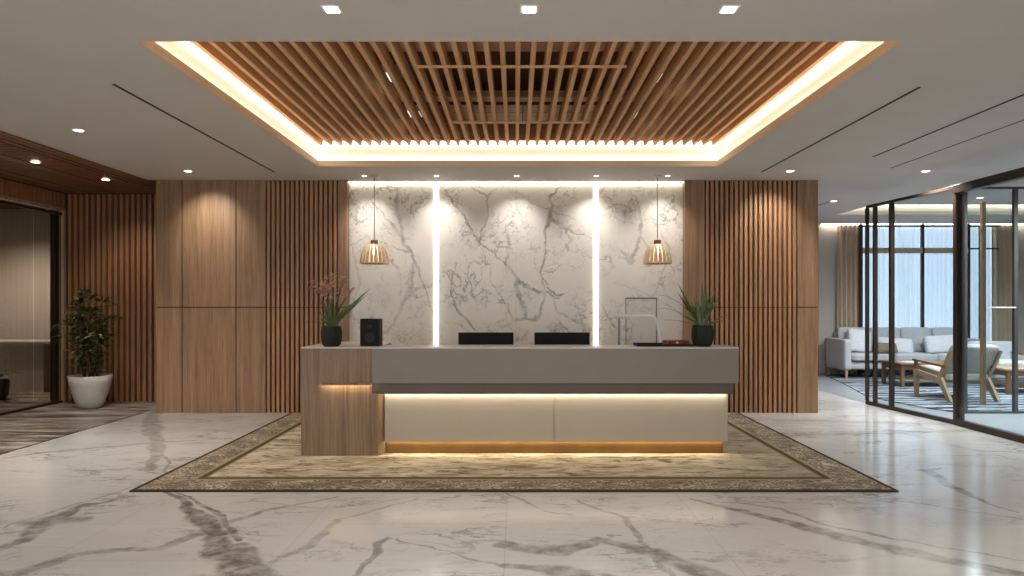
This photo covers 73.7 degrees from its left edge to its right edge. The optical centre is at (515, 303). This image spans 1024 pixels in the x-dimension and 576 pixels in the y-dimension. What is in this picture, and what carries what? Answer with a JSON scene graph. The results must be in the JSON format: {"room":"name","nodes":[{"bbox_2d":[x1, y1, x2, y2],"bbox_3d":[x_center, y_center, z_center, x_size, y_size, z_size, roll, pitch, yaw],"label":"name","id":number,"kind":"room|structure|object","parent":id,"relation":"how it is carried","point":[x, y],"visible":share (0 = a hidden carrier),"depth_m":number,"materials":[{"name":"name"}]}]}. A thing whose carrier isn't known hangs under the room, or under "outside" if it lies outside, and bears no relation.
{"room":"lobby","nodes":[
{"label":"lobby","id":0,"kind":"room"},
{"bbox_2d":[0,209,49,338],"bbox_3d":[-8.875,-0.150,12.350,1.450,3.200,0.100,0,0,0],"label":"wall","id":1,"kind":"structure","parent":0,"point":[24,233],"depth_m":12.30,"materials":[{"name":"paint"}]},
{"bbox_2d":[0,177,64,207],"bbox_3d":[-6.735,-1.565,6.075,0.090,0.290,8.150,0,0,0],"label":"wall","id":2,"kind":"structure","parent":0,"point":[8,187],"depth_m":9.43,"materials":[{"name":"brown wood"}]},
{"bbox_2d":[50,193,156,401],"bbox_3d":[-5.870,-0.200,10.225,2.160,3.300,0.150,0,0,0],"label":"wall","id":3,"kind":"structure","parent":0,"point":[111,238],"depth_m":10.15,"materials":[{"name":"brown wood"}]},
{"bbox_2d":[156,180,348,412],"bbox_3d":[-3.518,-0.135,9.620,2.546,3.170,1.060,0,0,0],"label":"wall","id":4,"kind":"structure","parent":0,"point":[237,261],"depth_m":9.09,"materials":[{"name":"brown wood"}]},
{"bbox_2d":[0,374,1023,575],"bbox_3d":[0.950,1.475,5.325,21.100,0.050,17.650,0,0,0],"label":"floor","id":5,"kind":"structure","parent":0,"point":[68,508],"depth_m":4.66,"materials":[{"name":"stone"}]},
{"bbox_2d":[0,379,9,399],"bbox_3d":[-7.900,1.300,10.400,0.320,0.300,0.320,0,0,0],"label":"pot","id":6,"kind":"object","parent":5,"relation":"on","point":[4,383],"depth_m":10.36,"materials":[{"name":"black ceramic"}]},
{"bbox_2d":[0,372,26,399],"bbox_3d":[-7.897,1.251,10.394,0.755,0.399,0.746,0,0,0],"label":"potted plant","id":7,"kind":"object","parent":5,"relation":"on","point":[4,383],"visible":1,"depth_m":10.37,"materials":[{"name":"green plant"}]},
{"bbox_2d":[0,339,49,391],"bbox_3d":[-8.225,1.030,11.450,2.250,0.840,0.600,0,0,0],"label":"counter","id":8,"kind":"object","parent":5,"relation":"on","point":[29,357],"depth_m":11.20,"materials":[{"name":"paint"}]},
{"bbox_2d":[0,195,65,415],"bbox_3d":[-6.715,0.015,6.075,0.070,2.870,8.150,0,0,0],"label":"door frame","id":9,"kind":"structure","parent":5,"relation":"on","point":[62,211],"depth_m":10.08,"materials":[{"name":"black metal"}]},
{"bbox_2d":[0,413,140,454],"bbox_3d":[-4.970,1.448,5.550,0.020,0.003,7.100,0,0,0],"label":"trim","id":10,"kind":"structure","parent":5,"relation":"on","point":[139,413],"depth_m":7.52,"materials":[{"name":"brown metal"}]},
{"bbox_2d":[50,289,125,408],"bbox_3d":[-5.964,0.620,9.546,0.862,1.660,0.737,0,0,18],"label":"pot plant","id":11,"kind":"object","parent":5,"relation":"on","point":[90,390],"visible":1,"depth_m":9.47,"materials":[{"name":"green plant"}]},
{"bbox_2d":[129,412,898,491],"bbox_3d":[-0.015,1.444,7.166,5.930,0.012,3.808,0,0,0],"label":"rug","id":12,"kind":"object","parent":5,"relation":"on","point":[756,457],"visible":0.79,"depth_m":5.93,"materials":[{"name":"fabric"}]},
{"bbox_2d":[301,341,738,455],"bbox_3d":[0.034,0.924,6.990,4.144,1.028,1.119,0,0,0],"label":"reception desk","id":13,"kind":"object","parent":12,"relation":"on","point":[357,400],"visible":0.94,"depth_m":6.49,"materials":[{"name":"brown wood"}]},
{"bbox_2d":[306,273,367,346],"bbox_3d":[-1.735,0.052,6.614,0.651,0.716,0.250,0,0,13],"label":"pot plant","id":14,"kind":"object","parent":13,"relation":"on","point":[331,334],"visible":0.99,"depth_m":6.58,"materials":[{"name":"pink plant"}]},
{"bbox_2d":[322,383,371,384],"bbox_3d":[-1.596,0.755,6.452,0.468,0.022,0.042,0,0,0],"label":"light","id":15,"kind":"object","parent":13,"relation":"attached to","point":[322,383],"depth_m":6.43,"materials":[{"name":"white"}]},
{"bbox_2d":[360,319,382,345],"bbox_3d":[-1.427,0.278,6.737,0.190,0.265,0.165,0,0,0],"label":"speaker","id":16,"kind":"object","parent":13,"relation":"on","point":[371,330],"visible":0.98,"depth_m":6.66},
{"bbox_2d":[458,332,513,344],"bbox_3d":[-0.321,0.502,7.300,0.590,0.396,0.180,0,0,0],"label":"computer monitor","id":17,"kind":"object","parent":13,"relation":"on","point":[464,338],"visible":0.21,"depth_m":7.29,"materials":[{"name":"black plastic"}]},
{"bbox_2d":[301,341,738,348],"bbox_3d":[0.034,0.416,6.960,4.144,0.012,1.020,0,0,0],"label":"countertop","id":18,"kind":"structure","parent":13,"relation":"on","point":[344,344],"depth_m":6.47,"materials":[{"name":"stone"}]},
{"bbox_2d":[534,332,589,344],"bbox_3d":[0.492,0.502,7.300,0.590,0.396,0.180,0,0,0],"label":"computer monitor","id":19,"kind":"object","parent":13,"relation":"on","point":[540,338],"visible":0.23,"depth_m":7.29,"materials":[{"name":"black plastic"}]},
{"bbox_2d":[618,314,660,344],"bbox_3d":[1.301,0.404,7.080,0.529,0.592,0.100,0,0,0],"label":"stand","id":20,"kind":"object","parent":13,"relation":"on","point":[619,315],"visible":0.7,"depth_m":7.07,"materials":[{"name":"metal"}]},
{"bbox_2d":[625,297,656,344],"bbox_3d":[1.339,0.315,7.300,0.357,0.770,0.120,0,0,0],"label":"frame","id":21,"kind":"object","parent":13,"relation":"on","point":[626,297],"visible":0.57,"depth_m":7.29,"materials":[{"name":"grey metal"}]},
{"bbox_2d":[633,343,693,345],"bbox_3d":[1.441,0.399,6.729,0.561,0.022,0.264,0,0,0],"label":"serving tray","id":22,"kind":"object","parent":13,"relation":"on","point":[635,344],"visible":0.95,"depth_m":6.60,"materials":[{"name":"black plastic"}]},
{"bbox_2d":[662,340,688,343],"bbox_3d":[1.572,0.380,6.718,0.241,0.049,0.124,0,0,0],"label":"book","id":23,"kind":"object","parent":22,"relation":"on","point":[663,341],"visible":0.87,"depth_m":6.66,"materials":[{"name":"paper"}]},
{"bbox_2d":[661,284,732,346],"bbox_3d":[1.751,0.092,6.673,0.766,0.635,0.263,0,0,7],"label":"pot plant","id":24,"kind":"object","parent":13,"relation":"on","point":[702,333],"visible":1,"depth_m":6.62,"materials":[{"name":"green plant"}]},
{"bbox_2d":[823,374,1023,411],"bbox_3d":[8.360,1.444,11.550,5.680,0.012,4.900,0,0,0],"label":"carpet","id":25,"kind":"object","parent":5,"relation":"on","point":[931,396],"visible":0.61,"depth_m":10.97,"materials":[{"name":"carpet"}]},
{"bbox_2d":[825,327,988,378],"bbox_3d":[7.700,0.952,13.520,2.800,0.971,0.860,0,0,0],"label":"sofa","id":26,"kind":"object","parent":25,"relation":"on","point":[838,353],"visible":0.45,"depth_m":13.53,"materials":[{"name":"grey fabric"}]},
{"bbox_2d":[836,327,864,351],"bbox_3d":[6.763,0.720,13.710,0.615,0.507,0.220,0,0,0],"label":"cushion","id":27,"kind":"object","parent":26,"relation":"on","point":[841,333],"depth_m":13.67,"materials":[{"name":"grey fabric"}]},
{"bbox_2d":[846,329,871,351],"bbox_3d":[6.780,0.730,13.500,0.496,0.480,0.207,0,0,-5],"label":"throw pillow","id":28,"kind":"object","parent":26,"relation":"on","point":[857,337],"visible":0.77,"depth_m":13.44,"materials":[{"name":"grey fabric"}]},
{"bbox_2d":[851,352,888,360],"bbox_3d":[6.867,1.030,13.430,0.821,0.150,0.680,0,0,0],"label":"seat cushion","id":29,"kind":"object","parent":26,"relation":"on","point":[855,356],"depth_m":13.09,"materials":[{"name":"grey fabric"}]},
{"bbox_2d":[869,327,900,351],"bbox_3d":[7.388,0.720,13.710,0.615,0.507,0.220,0,0,0],"label":"cushion","id":30,"kind":"object","parent":26,"relation":"on","point":[882,331],"depth_m":13.66,"materials":[{"name":"grey fabric"}]},
{"bbox_2d":[878,343,897,352],"bbox_3d":[7.160,0.850,13.200,0.401,0.204,0.135,0,0,-5],"label":"throw pillow","id":31,"kind":"object","parent":26,"relation":"on","point":[882,347],"visible":0.56,"depth_m":13.15,"materials":[{"name":"brown fabric"}]},
{"bbox_2d":[878,337,913,352],"bbox_3d":[7.420,0.820,13.380,0.670,0.334,0.193,0,0,4],"label":"throw pillow","id":32,"kind":"object","parent":26,"relation":"on","point":[904,345],"visible":0.54,"depth_m":13.32,"materials":[{"name":"grey fabric"}]},
{"bbox_2d":[887,352,937,359],"bbox_3d":[7.700,1.030,13.430,0.821,0.150,0.680,0,0,0],"label":"seat cushion","id":33,"kind":"object","parent":26,"relation":"on","point":[919,355],"depth_m":13.09,"materials":[{"name":"grey fabric"}]},
{"bbox_2d":[899,327,931,351],"bbox_3d":[8.012,0.720,13.710,0.615,0.507,0.220,0,0,0],"label":"cushion","id":34,"kind":"object","parent":26,"relation":"on","point":[917,334],"depth_m":13.65,"materials":[{"name":"grey fabric"}]},
{"bbox_2d":[921,352,946,360],"bbox_3d":[8.533,1.030,13.430,0.821,0.150,0.680,0,0,0],"label":"seat cushion","id":35,"kind":"object","parent":26,"relation":"on","point":[940,356],"depth_m":13.11,"materials":[{"name":"grey fabric"}]},
{"bbox_2d":[923,335,952,353],"bbox_3d":[8.320,0.790,13.380,0.632,0.371,0.203,0,0,-3],"label":"throw pillow","id":36,"kind":"object","parent":26,"relation":"on","point":[941,343],"visible":0.7,"depth_m":13.32,"materials":[{"name":"grey fabric"}]},
{"bbox_2d":[930,327,952,335],"bbox_3d":[8.637,0.720,13.710,0.615,0.507,0.220,0,0,0],"label":"cushion","id":37,"kind":"object","parent":26,"relation":"on","point":[935,331],"depth_m":13.66,"materials":[{"name":"grey fabric"}]},
{"bbox_2d":[879,360,943,386],"bbox_3d":[7.170,1.229,12.100,1.100,0.418,0.700,0,0,0],"label":"coffee table","id":38,"kind":"object","parent":25,"relation":"on","point":[902,366],"visible":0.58,"depth_m":11.88,"materials":[{"name":"brown wood"}]},
{"bbox_2d":[885,376,928,379],"bbox_3d":[7.170,1.308,12.100,0.980,0.025,0.540,0,0,0],"label":"shelf","id":39,"kind":"object","parent":38,"relation":"attached to","point":[896,377],"depth_m":11.99,"materials":[{"name":"brown wood"}]},
{"bbox_2d":[912,344,1002,401],"bbox_3d":[6.720,1.013,10.427,0.774,0.848,0.997,0,0,0],"label":"lounge chair","id":40,"kind":"object","parent":25,"relation":"on","point":[942,374],"visible":0.68,"depth_m":10.14,"materials":[{"name":"brown wood"}]},
{"bbox_2d":[919,365,987,379],"bbox_3d":[6.720,1.053,10.525,0.636,0.180,0.728,0,0,0],"label":"seat cushion","id":41,"kind":"object","parent":40,"relation":"on","point":[973,373],"depth_m":10.18,"materials":[{"name":"grey fabric"}]},
{"bbox_2d":[943,344,998,373],"bbox_3d":[6.720,0.825,10.125,0.657,0.472,0.393,0,0,0],"label":"cushion","id":42,"kind":"object","parent":40,"relation":"on","point":[992,351],"depth_m":10.04,"materials":[{"name":"grey fabric"}]},
{"bbox_2d":[968,341,1023,386],"bbox_3d":[8.660,1.058,12.177,0.840,0.761,0.793,0,0,0],"label":"chair","id":43,"kind":"object","parent":25,"relation":"on","point":[1006,346],"visible":0.23,"depth_m":12.38,"materials":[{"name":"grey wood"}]},
{"bbox_2d":[1000,359,1023,364],"bbox_3d":[8.660,1.070,12.120,0.600,0.160,0.620,0,0,0],"label":"seat cushion","id":44,"kind":"object","parent":43,"relation":"on","point":[1002,361],"depth_m":11.85,"materials":[{"name":"grey fabric"}]},
{"bbox_2d":[986,365,1023,393],"bbox_3d":[8.375,1.234,11.150,1.150,0.408,0.600,0,0,0],"label":"side table","id":45,"kind":"object","parent":25,"relation":"on","point":[1005,370],"visible":0.54,"depth_m":10.92,"materials":[{"name":"brown wood"}]},
{"bbox_2d":[993,382,1023,385],"bbox_3d":[8.375,1.308,11.150,1.030,0.025,0.440,0,0,0],"label":"shelf","id":46,"kind":"object","parent":45,"relation":"attached to","point":[997,383],"depth_m":11.12,"materials":[{"name":"brown wood"}]},
{"bbox_2d":[865,167,1023,442],"bbox_3d":[5.315,0.013,5.964,0.256,2.875,7.929,0,0,-2],"label":"glass wall","id":47,"kind":"structure","parent":5,"relation":"on","point":[958,191],"depth_m":8.20,"materials":[{"name":"brown metal"}]},
{"bbox_2d":[965,187,1023,413],"bbox_3d":[6.765,-0.051,9.038,1.670,3.002,0.074,0,0,0],"label":"glass screen","id":48,"kind":"object","parent":5,"relation":"on","point":[1014,307],"visible":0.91,"depth_m":9.03,"materials":[{"name":"grey metal"}]},
{"bbox_2d":[0,0,1023,223],"bbox_3d":[0.950,-1.690,5.325,21.100,0.120,17.650,0,0,0],"label":"ceiling","id":49,"kind":"structure","parent":0,"point":[61,60],"depth_m":5.33,"materials":[{"name":"paint"}]},
{"bbox_2d":[71,129,85,131],"bbox_3d":[-4.150,-1.647,6.480,0.114,0.006,0.114,0,0,0],"label":"recessed light","id":50,"kind":"object","parent":49,"relation":"in","point":[77,130],"visible":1,"depth_m":6.47,"materials":[{"name":"white ceramic"}]},
{"bbox_2d":[112,84,273,171],"bbox_3d":[-3.020,-1.649,6.830,0.024,0.003,3.420,0,0,0],"label":"ceiling vent","id":51,"kind":"object","parent":49,"relation":"in","point":[117,86],"visible":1,"depth_m":6.20,"materials":[{"name":"black metal"}]},
{"bbox_2d":[320,5,342,13],"bbox_3d":[-1.030,-1.647,3.820,0.100,0.007,0.100,0,0,0],"label":"recessed light","id":52,"kind":"object","parent":49,"relation":"in","point":[328,9],"visible":1,"depth_m":3.81,"materials":[{"name":"white ceramic"}]},
{"bbox_2d":[359,175,388,264],"bbox_3d":[-1.822,-1.083,8.780,0.370,1.135,0.370,0,0,0],"label":"pendant lamp","id":53,"kind":"object","parent":49,"relation":"hanging from","point":[371,254],"visible":1,"depth_m":8.68,"materials":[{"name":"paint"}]},
{"bbox_2d":[136,41,902,166],"bbox_3d":[0.024,-1.688,6.244,4.823,0.074,3.917,0,0,0],"label":"trim","id":54,"kind":"structure","parent":49,"relation":"attached to","point":[152,46],"depth_m":5.91,"materials":[{"name":"paint"}]},
{"bbox_2d":[520,5,537,13],"bbox_3d":[0.073,-1.647,3.820,0.100,0.007,0.100,0,0,0],"label":"recessed light","id":55,"kind":"object","parent":49,"relation":"in","point":[524,9],"visible":1,"depth_m":3.81,"materials":[{"name":"white ceramic"}]},
{"bbox_2d":[643,175,671,264],"bbox_3d":[1.819,-1.083,8.780,0.370,1.135,0.370,0,0,0],"label":"pendant lamp","id":56,"kind":"object","parent":49,"relation":"hanging from","point":[657,253],"visible":1,"depth_m":8.68,"materials":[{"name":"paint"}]},
{"bbox_2d":[717,5,740,13],"bbox_3d":[1.190,-1.647,3.820,0.100,0.007,0.100,0,0,0],"label":"recessed light","id":57,"kind":"object","parent":49,"relation":"in","point":[725,9],"visible":1,"depth_m":3.81,"materials":[{"name":"white ceramic"}]},
{"bbox_2d":[762,87,920,171],"bbox_3d":[3.070,-1.649,6.865,0.024,0.003,3.350,0,0,0],"label":"ceiling vent","id":58,"kind":"object","parent":49,"relation":"in","point":[915,89],"visible":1,"depth_m":6.27,"materials":[{"name":"black metal"}]},
{"bbox_2d":[837,225,857,373],"bbox_3d":[6.835,-0.095,14.059,0.430,3.070,0.084,0,0,0],"label":"drape","id":59,"kind":"object","parent":49,"relation":"hanging from","point":[847,235],"visible":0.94,"depth_m":14.07,"materials":[{"name":"beige fabric"}]},
{"bbox_2d":[821,224,1023,224],"bbox_3d":[8.850,-1.643,14.080,5.100,0.014,0.040,0,0,0],"label":"light strip","id":60,"kind":"object","parent":49,"relation":"attached to","point":[821,224],"visible":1,"depth_m":14.06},
{"bbox_2d":[858,224,999,373],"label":"window","id":61,"kind":"structure","parent":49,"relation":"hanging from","point":[938,267],"depth_m":14.12,"materials":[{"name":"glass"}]},
{"bbox_2d":[873,94,1023,156],"bbox_3d":[4.000,-1.649,6.025,0.024,0.003,3.250,0,0,0],"label":"ceiling vent","id":62,"kind":"object","parent":49,"relation":"in","point":[1022,94],"visible":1,"depth_m":6.23,"materials":[{"name":"black metal"}]},
{"bbox_2d":[892,120,1023,167],"bbox_3d":[4.550,-1.649,6.640,0.014,0.003,3.280,0,0,0],"label":"ceiling vent","id":63,"kind":"object","parent":49,"relation":"in","point":[1021,120],"visible":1,"depth_m":6.93,"materials":[{"name":"black metal"}]},
{"bbox_2d":[991,225,1011,341],"bbox_3d":[10.040,-0.095,14.059,0.480,3.070,0.087,0,0,0],"label":"drape","id":64,"kind":"object","parent":49,"relation":"hanging from","point":[1001,237],"visible":0.6,"depth_m":14.05,"materials":[{"name":"beige fabric"}]},
{"bbox_2d":[349,183,682,344],"bbox_3d":[0.000,-0.135,9.300,4.498,3.170,0.200,0,0,0],"label":"wall","id":65,"kind":"structure","parent":0,"point":[517,258],"depth_m":9.20,"materials":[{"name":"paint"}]},
{"bbox_2d":[433,183,438,344],"bbox_3d":[-1.075,-0.100,9.188,0.080,3.100,0.025,0,0,0],"label":"light strip","id":66,"kind":"object","parent":65,"relation":"attached to","point":[435,185],"visible":0.64,"depth_m":9.18,"materials":[{"name":"white plastic"}]},
{"bbox_2d":[349,181,682,182],"bbox_3d":[0.000,-1.639,9.168,4.478,0.022,0.065,0,0,0],"label":"light strip","id":67,"kind":"object","parent":65,"relation":"attached to","point":[349,181],"visible":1,"depth_m":9.14,"materials":[{"name":"white plastic"}]},
{"bbox_2d":[349,182,682,182],"bbox_3d":[0.000,-1.633,9.170,4.478,0.010,0.050,0,0,0],"label":"diffuser","id":68,"kind":"object","parent":67,"relation":"attached to","point":[349,182],"depth_m":9.15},
{"bbox_2d":[593,183,598,344],"bbox_3d":[1.075,-0.100,9.188,0.080,3.100,0.025,0,0,0],"label":"light strip","id":69,"kind":"object","parent":65,"relation":"attached to","point":[595,185],"visible":0.64,"depth_m":9.18,"materials":[{"name":"white plastic"}]},
{"bbox_2d":[359,52,675,122],"bbox_3d":[0.024,-2.190,6.244,5.043,0.040,4.137,0,0,0],"label":"ceiling","id":70,"kind":"structure","parent":0,"point":[510,56],"depth_m":6.40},
{"bbox_2d":[381,65,401,81],"bbox_3d":[-1.179,-2.123,6.288,0.220,0.074,0.260,0,0,0],"label":"spotlight","id":71,"kind":"object","parent":70,"relation":"attached to","point":[397,67],"visible":0.15,"depth_m":6.21,"materials":[{"name":"white plastic"}]},
{"bbox_2d":[404,105,422,116],"bbox_3d":[-1.155,-2.123,7.513,0.220,0.074,0.260,0,0,0],"label":"spotlight","id":72,"kind":"object","parent":70,"relation":"attached to","point":[417,107],"visible":0.21,"depth_m":7.40,"materials":[{"name":"white plastic"}]},
{"bbox_2d":[192,42,843,145],"bbox_3d":[0.015,-2.014,6.237,4.720,0.292,3.865,0,0,0],"label":"ceiling","id":73,"kind":"structure","parent":70,"relation":"attached to","point":[328,91],"depth_m":6.04,"materials":[{"name":"brown wood"}]},
{"bbox_2d":[156,42,882,159],"bbox_3d":[0.024,-1.945,6.244,5.043,0.450,4.137,0,0,0],"label":"strip light","id":74,"kind":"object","parent":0,"point":[182,51],"depth_m":8.27,"materials":[{"name":"paint"}]},
{"bbox_2d":[184,42,312,142],"bbox_3d":[-2.444,-1.942,6.244,0.020,0.013,3.917,0,0,0],"label":"light strip","id":75,"kind":"object","parent":74,"relation":"attached to","point":[187,43],"visible":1,"depth_m":6.08,"materials":[{"name":"white plastic"}]},
{"bbox_2d":[323,143,717,143],"bbox_3d":[0.024,-1.942,8.258,4.823,0.013,0.020,0,0,0],"label":"light strip","id":76,"kind":"object","parent":74,"relation":"attached to","point":[323,143],"visible":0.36,"depth_m":8.25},
{"bbox_2d":[723,42,853,142],"bbox_3d":[2.491,-1.942,6.244,0.020,0.013,3.917,0,0,0],"label":"light strip","id":77,"kind":"object","parent":74,"relation":"attached to","point":[849,43],"visible":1,"depth_m":6.08,"materials":[{"name":"white plastic"}]},
{"bbox_2d":[683,180,817,412],"bbox_3d":[3.132,-0.135,9.345,1.774,3.170,0.510,0,0,0],"label":"wall","id":78,"kind":"structure","parent":0,"point":[755,242],"depth_m":9.09,"materials":[{"name":"brown wood"}]},
{"bbox_2d":[817,224,836,373],"bbox_3d":[-1.250,-0.200,14.200,16.700,3.300,0.100,0,0,0],"label":"wall","id":79,"kind":"structure","parent":0,"point":[827,233],"depth_m":14.15,"materials":[{"name":"paint"}]},
{"bbox_2d":[852,205,1023,210],"bbox_3d":[8.065,-1.825,11.985,4.350,0.210,1.350,0,0,0],"label":"ceiling","id":80,"kind":"structure","parent":0,"point":[883,207],"depth_m":12.62,"materials":[{"name":"paint"}]},
{"bbox_2d":[1018,225,1023,352],"bbox_3d":[10.725,-0.200,14.200,1.550,3.300,0.100,0,0,0],"label":"wall","id":81,"kind":"structure","parent":0,"point":[1020,227],"depth_m":14.15,"materials":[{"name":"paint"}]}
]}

